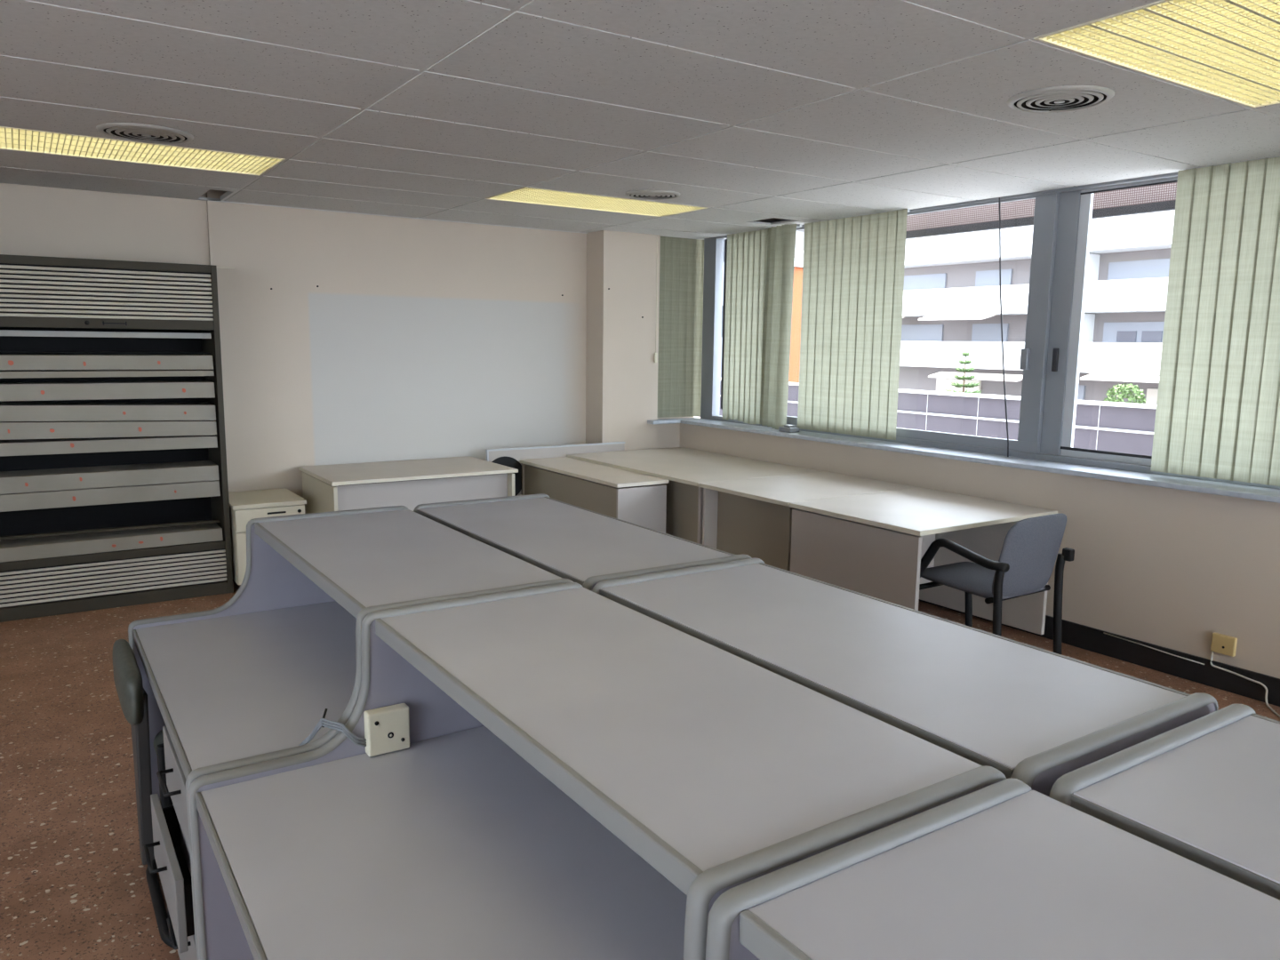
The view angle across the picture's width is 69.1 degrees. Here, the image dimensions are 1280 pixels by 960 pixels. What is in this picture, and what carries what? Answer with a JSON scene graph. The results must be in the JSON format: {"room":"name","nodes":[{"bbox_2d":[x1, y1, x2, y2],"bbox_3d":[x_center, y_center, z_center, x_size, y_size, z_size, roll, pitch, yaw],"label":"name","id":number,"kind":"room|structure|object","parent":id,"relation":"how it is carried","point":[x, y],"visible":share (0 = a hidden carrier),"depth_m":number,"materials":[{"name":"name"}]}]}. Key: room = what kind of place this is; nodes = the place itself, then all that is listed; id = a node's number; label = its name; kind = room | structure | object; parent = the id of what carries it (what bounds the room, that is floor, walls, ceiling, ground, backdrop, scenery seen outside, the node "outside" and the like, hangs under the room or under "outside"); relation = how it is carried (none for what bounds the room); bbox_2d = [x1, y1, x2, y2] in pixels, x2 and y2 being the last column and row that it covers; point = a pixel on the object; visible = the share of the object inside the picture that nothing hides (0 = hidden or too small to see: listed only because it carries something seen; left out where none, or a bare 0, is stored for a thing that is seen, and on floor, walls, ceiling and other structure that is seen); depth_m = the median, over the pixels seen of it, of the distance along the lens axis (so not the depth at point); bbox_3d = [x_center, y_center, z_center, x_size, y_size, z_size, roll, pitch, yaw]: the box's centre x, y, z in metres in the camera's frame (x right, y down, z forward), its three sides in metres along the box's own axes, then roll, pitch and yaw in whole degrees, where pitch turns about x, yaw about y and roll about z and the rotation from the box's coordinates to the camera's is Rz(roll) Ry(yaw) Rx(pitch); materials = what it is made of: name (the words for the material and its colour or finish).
{"room":"office","nodes":[
{"label":"office","id":0,"kind":"room"},
{"bbox_2d":[0,183,700,497],"bbox_3d":[-2.930,-0.637,5.910,8.070,2.620,0.463,-5,10,-33],"label":"wall","id":1,"kind":"structure","parent":0,"point":[416,339],"depth_m":6.65,"materials":[{"name":"paint"}]},
{"bbox_2d":[0,0,1279,239],"bbox_3d":[-0.186,-1.125,1.665,8.052,0.014,10.022,-5,10,-33],"label":"ceiling","id":2,"kind":"structure","parent":0,"point":[859,44],"depth_m":3.39,"materials":[{"name":"tile"}]},
{"bbox_2d":[0,126,285,175],"bbox_3d":[-2.405,-1.603,4.383,1.272,0.111,0.554,-5,10,-33],"label":"ceiling light","id":3,"kind":"object","parent":2,"relation":"attached to","point":[11,138],"visible":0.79,"depth_m":4.40,"materials":[{"name":"beige plastic"}]},
{"bbox_2d":[96,122,193,143],"bbox_3d":[-2.108,-1.475,3.965,0.370,0.014,0.370,-5,10,-33],"label":"ceiling vent","id":4,"kind":"object","parent":2,"relation":"in","point":[139,132],"visible":1,"depth_m":3.93,"materials":[{"name":"silver metal"}]},
{"bbox_2d":[485,186,706,216],"bbox_3d":[-0.252,-1.785,5.807,1.304,0.111,0.534,-5,10,-33],"label":"ceiling light","id":5,"kind":"object","parent":2,"relation":"attached to","point":[524,194],"visible":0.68,"depth_m":5.80,"materials":[{"name":"beige plastic"}]},
{"bbox_2d":[625,189,679,199],"bbox_3d":[0.075,-1.662,5.420,0.320,0.014,0.320,-5,10,-33],"label":"ceiling vent","id":6,"kind":"object","parent":2,"relation":"in","point":[644,194],"visible":1,"depth_m":5.37,"materials":[{"name":"silver metal"}]},
{"bbox_2d":[654,235,703,417],"bbox_3d":[0.346,-1.262,7.738,0.578,1.474,0.075,-5,10,-33],"label":"vertical blind","id":7,"kind":"object","parent":2,"relation":"hanging from","point":[681,260],"visible":0.86,"depth_m":7.73,"materials":[{"name":"green fabric"}]},
{"bbox_2d":[999,197,1008,456],"bbox_3d":[2.097,-0.876,5.358,0.014,1.480,0.184,-5,10,-33],"label":"pull cord","id":8,"kind":"object","parent":2,"relation":"hanging from","point":[999,197],"visible":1,"depth_m":5.36,"materials":[{"name":"black plastic"}]},
{"bbox_2d":[1007,85,1114,112],"bbox_3d":[1.460,-1.321,3.234,0.344,0.014,0.344,-5,10,-33],"label":"ceiling vent","id":9,"kind":"object","parent":2,"relation":"in","point":[1063,98],"visible":1,"depth_m":3.20,"materials":[{"name":"silver metal"}]},
{"bbox_2d":[1033,0,1279,108],"bbox_3d":[1.816,-1.302,2.716,1.304,0.111,0.594,-5,10,-33],"label":"ceiling light","id":10,"kind":"object","parent":2,"relation":"attached to","point":[1229,50],"visible":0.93,"depth_m":2.65,"materials":[{"name":"beige plastic"}]},
{"bbox_2d":[0,579,1279,959],"bbox_3d":[-0.248,1.361,1.988,8.170,0.120,10.200,-5,10,-33],"label":"floor","id":11,"kind":"structure","parent":0,"point":[74,885],"depth_m":3.32,"materials":[{"name":"stone"}]},
{"bbox_2d":[0,254,233,622],"bbox_3d":[-3.358,-0.257,5.408,1.672,2.003,0.495,-5,10,-33],"label":"tall cabinet","id":12,"kind":"object","parent":11,"relation":"on","point":[114,487],"visible":1,"depth_m":5.42,"materials":[{"name":"grey metal"}]},
{"bbox_2d":[0,351,211,353],"bbox_3d":[-3.368,-0.737,5.357,1.604,0.008,0.280,-5,10,-33],"label":"shelf","id":13,"kind":"object","parent":12,"relation":"attached to","point":[85,352],"depth_m":5.43,"materials":[{"name":"black metal"}]},
{"bbox_2d":[0,264,213,320],"bbox_3d":[-3.226,-1.032,5.107,1.608,0.271,0.012,-5,10,-33],"label":"shutter","id":14,"kind":"object","parent":12,"relation":"hanging from","point":[28,292],"depth_m":5.24,"materials":[{"name":"beige metal"}]},
{"bbox_2d":[0,354,213,369],"bbox_3d":[-3.318,-0.671,5.285,1.592,0.084,0.300,-5,10,-33],"label":"shelf","id":15,"kind":"object","parent":12,"relation":"attached to","point":[7,362],"depth_m":5.30,"materials":[{"name":"grey metal"}]},
{"bbox_2d":[0,380,215,401],"bbox_3d":[-3.322,-0.510,5.313,1.592,0.094,0.300,-5,10,-33],"label":"shelf","id":16,"kind":"object","parent":12,"relation":"attached to","point":[130,389],"depth_m":5.33,"materials":[{"name":"grey metal"}]},
{"bbox_2d":[0,402,215,421],"bbox_3d":[-3.324,-0.391,5.331,1.592,0.130,0.300,-5,10,-33],"label":"shelf","id":17,"kind":"object","parent":12,"relation":"attached to","point":[9,412],"depth_m":5.35,"materials":[{"name":"grey metal"}]},
{"bbox_2d":[0,420,216,439],"bbox_3d":[-3.322,-0.302,5.339,1.592,0.129,0.300,-5,10,-33],"label":"shelf","id":18,"kind":"object","parent":12,"relation":"attached to","point":[9,429],"depth_m":5.36,"materials":[{"name":"grey metal"}]},
{"bbox_2d":[0,434,217,455],"bbox_3d":[-3.322,-0.202,5.352,1.592,0.081,0.300,-5,10,-33],"label":"shelf","id":19,"kind":"object","parent":12,"relation":"attached to","point":[84,444],"depth_m":5.34,"materials":[{"name":"grey metal"}]},
{"bbox_2d":[0,460,219,494],"bbox_3d":[-3.328,-0.007,5.386,1.592,0.090,0.300,-5,10,-33],"label":"shelf","id":20,"kind":"object","parent":12,"relation":"attached to","point":[166,475],"depth_m":5.41,"materials":[{"name":"grey metal"}]},
{"bbox_2d":[0,480,220,511],"bbox_3d":[-3.327,0.088,5.397,1.592,0.096,0.300,-5,10,-33],"label":"shelf","id":21,"kind":"object","parent":12,"relation":"attached to","point":[17,500],"depth_m":5.38,"materials":[{"name":"grey metal"}]},
{"bbox_2d":[0,522,223,562],"bbox_3d":[-3.330,0.376,5.439,1.592,0.077,0.300,-5,10,-33],"label":"shelf","id":22,"kind":"object","parent":12,"relation":"attached to","point":[56,548],"depth_m":5.45,"materials":[{"name":"grey metal"}]},
{"bbox_2d":[0,549,227,607],"bbox_3d":[-3.247,0.586,5.346,1.608,0.196,0.012,-5,10,-33],"label":"shutter","id":23,"kind":"object","parent":12,"relation":"hanging from","point":[55,582],"depth_m":5.44,"materials":[{"name":"beige metal"}]},
{"bbox_2d":[112,639,173,948],"bbox_3d":[-1.190,0.826,2.684,0.520,0.712,0.591,-5,10,-33],"label":"office chair","id":24,"kind":"object","parent":11,"relation":"on","point":[132,694],"visible":0.4,"depth_m":2.63,"materials":[{"name":"black plastic"}]},
{"bbox_2d":[143,725,196,959],"bbox_3d":[-0.848,0.924,2.208,0.567,0.665,0.433,-5,10,-33],"label":"drawer pedestal","id":25,"kind":"object","parent":11,"relation":"on","point":[171,844],"visible":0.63,"depth_m":2.04,"materials":[{"name":"grey metal"}]},
{"bbox_2d":[161,805,194,936],"bbox_3d":[-0.876,0.850,2.177,0.398,0.110,0.385,-5,10,-33],"label":"drawer","id":26,"kind":"object","parent":25,"relation":"on","point":[179,843],"depth_m":2.15,"materials":[{"name":"grey plastic"}]},
{"bbox_2d":[228,488,306,585],"bbox_3d":[-2.456,0.386,6.053,0.437,0.565,0.560,-5,10,-33],"label":"drawer pedestal","id":27,"kind":"object","parent":11,"relation":"on","point":[245,506],"visible":0.44,"depth_m":5.80,"materials":[{"name":"beige laminate"}]},
{"bbox_2d":[128,505,573,959],"bbox_3d":[-0.854,0.693,2.586,0.882,1.012,1.198,-5,10,-33],"label":"workstation","id":28,"kind":"object","parent":11,"relation":"on","point":[244,681],"visible":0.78,"depth_m":2.48,"materials":[{"name":"grey laminate"}]},
{"bbox_2d":[298,708,366,746],"bbox_3d":[-0.653,0.534,1.970,0.155,0.084,0.040,4,9,19],"label":"cable bundle","id":29,"kind":"object","parent":28,"relation":"on","point":[323,722],"visible":0.96,"depth_m":1.95,"materials":[{"name":"grey plastic"}]},
{"bbox_2d":[258,509,562,607],"bbox_3d":[-0.694,0.206,2.617,0.491,0.030,1.138,-5,10,-33],"label":"shelf","id":30,"kind":"object","parent":28,"relation":"attached to","point":[358,557],"depth_m":2.50,"materials":[{"name":"grey laminate"}]},
{"bbox_2d":[298,456,518,513],"bbox_3d":[-1.595,0.268,6.436,1.259,0.710,0.822,-5,10,-33],"label":"desk","id":31,"kind":"object","parent":11,"relation":"on","point":[410,484],"visible":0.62,"depth_m":6.17,"materials":[{"name":"beige laminate"}]},
{"bbox_2d":[485,441,625,495],"bbox_3d":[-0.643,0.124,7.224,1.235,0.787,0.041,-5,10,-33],"label":"desk","id":32,"kind":"object","parent":11,"relation":"on","point":[508,457],"visible":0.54,"depth_m":7.06,"materials":[{"name":"grey laminate"}]},
{"bbox_2d":[413,493,751,591],"bbox_3d":[-0.102,0.632,3.063,0.882,1.012,1.211,-5,10,-33],"label":"workstation","id":33,"kind":"object","parent":11,"relation":"on","point":[587,548],"visible":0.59,"depth_m":2.77,"materials":[{"name":"grey laminate"}]},
{"bbox_2d":[520,456,668,533],"bbox_3d":[-0.362,0.270,6.563,0.394,0.700,1.382,-5,10,-33],"label":"desk","id":34,"kind":"object","parent":11,"relation":"on","point":[643,506],"visible":0.58,"depth_m":6.16,"materials":[{"name":"beige laminate"}]},
{"bbox_2d":[188,582,1006,959],"bbox_3d":[-0.191,0.848,1.595,0.882,1.012,1.186,-5,10,-33],"label":"workstation","id":35,"kind":"object","parent":11,"relation":"on","point":[583,774],"visible":0.97,"depth_m":1.51,"materials":[{"name":"grey laminate"}]},
{"bbox_2d":[363,703,409,756],"bbox_3d":[-0.537,0.531,1.976,0.090,0.094,0.034,-5,10,-33],"label":"box","id":36,"kind":"object","parent":35,"relation":"on","point":[387,729],"visible":1,"depth_m":1.96,"materials":[{"name":"beige plastic"}]},
{"bbox_2d":[381,587,981,871],"bbox_3d":[-0.031,0.361,1.626,0.491,0.030,1.126,-5,10,-33],"label":"shelf","id":37,"kind":"object","parent":35,"relation":"attached to","point":[698,756],"depth_m":1.42,"materials":[{"name":"grey laminate"}]},
{"bbox_2d":[566,447,825,544],"bbox_3d":[0.353,0.227,6.847,1.104,0.720,1.692,-5,10,-33],"label":"desk","id":38,"kind":"object","parent":11,"relation":"on","point":[684,468],"visible":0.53,"depth_m":6.40,"materials":[{"name":"beige laminate"}]},
{"bbox_2d":[698,472,920,571],"bbox_3d":[1.048,0.389,5.808,1.104,0.720,0.812,-5,10,-33],"label":"desk","id":39,"kind":"object","parent":11,"relation":"on","point":[752,517],"visible":0.48,"depth_m":5.65,"materials":[{"name":"beige laminate"}]},
{"bbox_2d":[592,557,1218,796],"bbox_3d":[0.566,0.788,2.065,0.882,1.012,1.176,-5,10,-33],"label":"workstation","id":40,"kind":"object","parent":11,"relation":"on","point":[1036,716],"visible":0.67,"depth_m":1.69,"materials":[{"name":"grey laminate"}]},
{"bbox_2d":[789,488,1057,634],"bbox_3d":[1.525,0.500,5.095,1.104,0.720,0.902,-5,10,-33],"label":"desk","id":41,"kind":"object","parent":11,"relation":"on","point":[875,545],"visible":0.7,"depth_m":4.94,"materials":[{"name":"beige laminate"}]},
{"bbox_2d":[705,777,1279,959],"bbox_3d":[0.470,1.003,0.602,0.882,1.012,1.196,-5,10,-33],"label":"workstation","id":42,"kind":"object","parent":11,"relation":"on","point":[1005,869],"visible":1,"depth_m":0.99,"materials":[{"name":"grey laminate"}]},
{"bbox_2d":[919,512,1074,654],"bbox_3d":[1.698,0.532,4.551,0.522,0.825,0.608,-5,10,-33],"label":"armchair","id":43,"kind":"object","parent":11,"relation":"on","point":[1025,565],"visible":0.96,"depth_m":4.33,"materials":[{"name":"grey fabric"}]},
{"bbox_2d":[1049,704,1279,899],"bbox_3d":[1.233,0.944,1.071,0.882,1.012,1.182,-5,10,-33],"label":"workstation","id":44,"kind":"object","parent":11,"relation":"on","point":[1204,790],"visible":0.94,"depth_m":1.23,"materials":[{"name":"grey laminate"}]},
{"bbox_2d":[1210,651,1279,717],"bbox_3d":[2.783,0.927,4.186,0.105,0.170,0.482,0,8,-8],"label":"cable","id":45,"kind":"object","parent":11,"relation":"on","point":[1212,653],"visible":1,"depth_m":4.25,"materials":[{"name":"grey plastic"}]},
{"bbox_2d":[679,217,1279,678],"bbox_3d":[3.114,-0.325,3.974,0.350,2.720,10.000,-5,10,-33],"label":"wall","id":46,"kind":"structure","parent":0,"point":[1173,569],"depth_m":4.68,"materials":[{"name":"paint"}]},
{"bbox_2d":[0,0,1279,233],"bbox_3d":[-0.175,-1.128,1.648,8.046,0.034,10.000,-5,10,-33],"label":"trim","id":47,"kind":"structure","parent":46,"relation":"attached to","point":[228,194],"depth_m":3.19,"materials":[{"name":"grey metal"}]},
{"bbox_2d":[700,189,1059,459],"bbox_3d":[1.420,-1.089,6.507,0.098,1.550,3.160,-5,10,-33],"label":"window","id":48,"kind":"structure","parent":46,"relation":"in","point":[1033,364],"depth_m":5.42,"materials":[{"name":"grey metal"}]},
{"bbox_2d":[722,224,801,429],"bbox_3d":[0.890,-1.156,7.104,0.112,1.483,0.833,-5,10,-33],"label":"vertical blind","id":49,"kind":"object","parent":48,"relation":"attached to","point":[760,264],"visible":0.99,"depth_m":7.10,"materials":[{"name":"green fabric"}]},
{"bbox_2d":[797,208,909,439],"bbox_3d":[1.435,-1.046,6.353,0.041,1.467,0.941,-5,10,-33],"label":"vertical blind","id":50,"kind":"object","parent":48,"relation":"attached to","point":[853,268],"visible":1,"depth_m":6.32,"materials":[{"name":"green fabric"}]},
{"bbox_2d":[647,417,1279,503],"bbox_3d":[2.947,0.126,3.812,0.530,0.028,9.800,-5,10,-33],"label":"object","id":51,"kind":"structure","parent":46,"relation":"attached to","point":[1204,486],"depth_m":5.16,"materials":[{"name":"stone"}]},
{"bbox_2d":[778,424,799,432],"bbox_3d":[1.089,-0.376,6.785,0.095,0.050,0.120,-5,10,-33],"label":"weight","id":52,"kind":"object","parent":51,"relation":"on","point":[789,428],"visible":1,"depth_m":6.75,"materials":[{"name":"grey metal"}]},
{"bbox_2d":[905,182,1176,239],"bbox_3d":[2.203,-1.799,6.016,0.750,0.262,2.850,-5,10,-33],"label":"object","id":53,"kind":"object","parent":46,"relation":"attached to","point":[1162,197],"visible":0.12,"depth_m":6.18,"materials":[{"name":"grey fabric"}]},
{"bbox_2d":[918,599,1279,706],"bbox_3d":[3.027,0.991,3.940,0.018,0.125,9.700,-5,10,-33],"label":"baseboard","id":54,"kind":"structure","parent":46,"relation":"attached to","point":[1083,636],"depth_m":4.57,"materials":[{"name":"black plastic"}]},
{"bbox_2d":[1103,632,1204,664],"bbox_3d":[2.548,0.837,4.627,0.006,0.024,0.500,-5,10,-33],"label":"cable","id":55,"kind":"object","parent":46,"relation":"attached to","point":[1103,633],"visible":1,"depth_m":4.61,"materials":[{"name":"grey plastic"}]},
{"bbox_2d":[1035,172,1279,489],"bbox_3d":[2.999,-0.723,4.163,0.080,1.550,2.540,-5,10,-33],"label":"window","id":56,"kind":"structure","parent":46,"relation":"in","point":[1076,204],"depth_m":5.10,"materials":[{"name":"grey metal"}]},
{"bbox_2d":[1150,156,1279,486],"bbox_3d":[3.836,-0.486,2.763,0.043,1.467,4.469,-5,10,-33],"label":"vertical blind","id":57,"kind":"object","parent":56,"relation":"attached to","point":[1218,404],"visible":1,"depth_m":4.37,"materials":[{"name":"green fabric"}]},
{"bbox_2d":[1210,632,1237,656],"bbox_3d":[2.734,0.770,4.351,0.027,0.090,0.102,-5,10,-33],"label":"wall socket","id":58,"kind":"object","parent":46,"relation":"attached to","point":[1221,644],"visible":1,"depth_m":4.34,"materials":[{"name":"yellow plastic"}]},
{"bbox_3d":[-25.096,5.328,-3.828,73.200,0.300,200.000,-5,10,-33],"label":"yard","id":59,"kind":"structure","parent":0,"visible":0},
{"bbox_2d":[694,377,1184,455],"bbox_3d":[8.154,1.231,11.715,0.370,4.110,50.000,-5,10,-33],"label":"railing","id":60,"kind":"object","parent":59,"relation":"on","point":[1125,428],"depth_m":14.83,"materials":[{"name":"grey metal"}]},
{"label":"outside","id":61,"kind":"structure","parent":0,"visible":0},
{"bbox_3d":[37.459,0.071,37.211,76.800,0.300,200.000,-5,10,-33],"label":"street","id":62,"kind":"object","parent":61,"visible":0},
{"bbox_2d":[720,239,725,377],"bbox_3d":[-1.027,-6.492,31.756,6.050,13.300,6.850,-5,10,-33],"label":"block","id":63,"kind":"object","parent":62,"relation":"on","point":[724,239],"visible":0.02,"depth_m":30.29,"materials":[{"name":"grey"}]},
{"bbox_2d":[788,257,803,383],"bbox_3d":[8.161,-6.408,47.048,6.400,8.900,4.200,-5,10,-33],"label":"block","id":64,"kind":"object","parent":62,"relation":"on","point":[796,308],"visible":0.02,"depth_m":44.07,"materials":[{"name":"brown"}]},
{"bbox_2d":[945,352,981,393],"bbox_3d":[12.375,-2.535,35.611,2.096,4.685,2.001,0,8,-3],"label":"conifer","id":65,"kind":"object","parent":62,"relation":"on","point":[964,354],"visible":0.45,"depth_m":35.30,"materials":[{"name":"green plant"}]},
{"bbox_2d":[794,209,1175,404],"bbox_3d":[21.245,-11.523,58.523,10.900,16.000,68.000,-5,10,-33],"label":"building","id":66,"kind":"structure","parent":62,"relation":"on","point":[951,306],"depth_m":51.97,"materials":[{"name":"grey"}]},
{"bbox_2d":[1103,383,1146,403],"bbox_3d":[15.825,-1.285,30.515,1.333,3.790,1.310,-5,10,-33],"label":"round bush","id":67,"kind":"object","parent":62,"relation":"on","point":[1121,388],"visible":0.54,"depth_m":30.15,"materials":[{"name":"green plant"}]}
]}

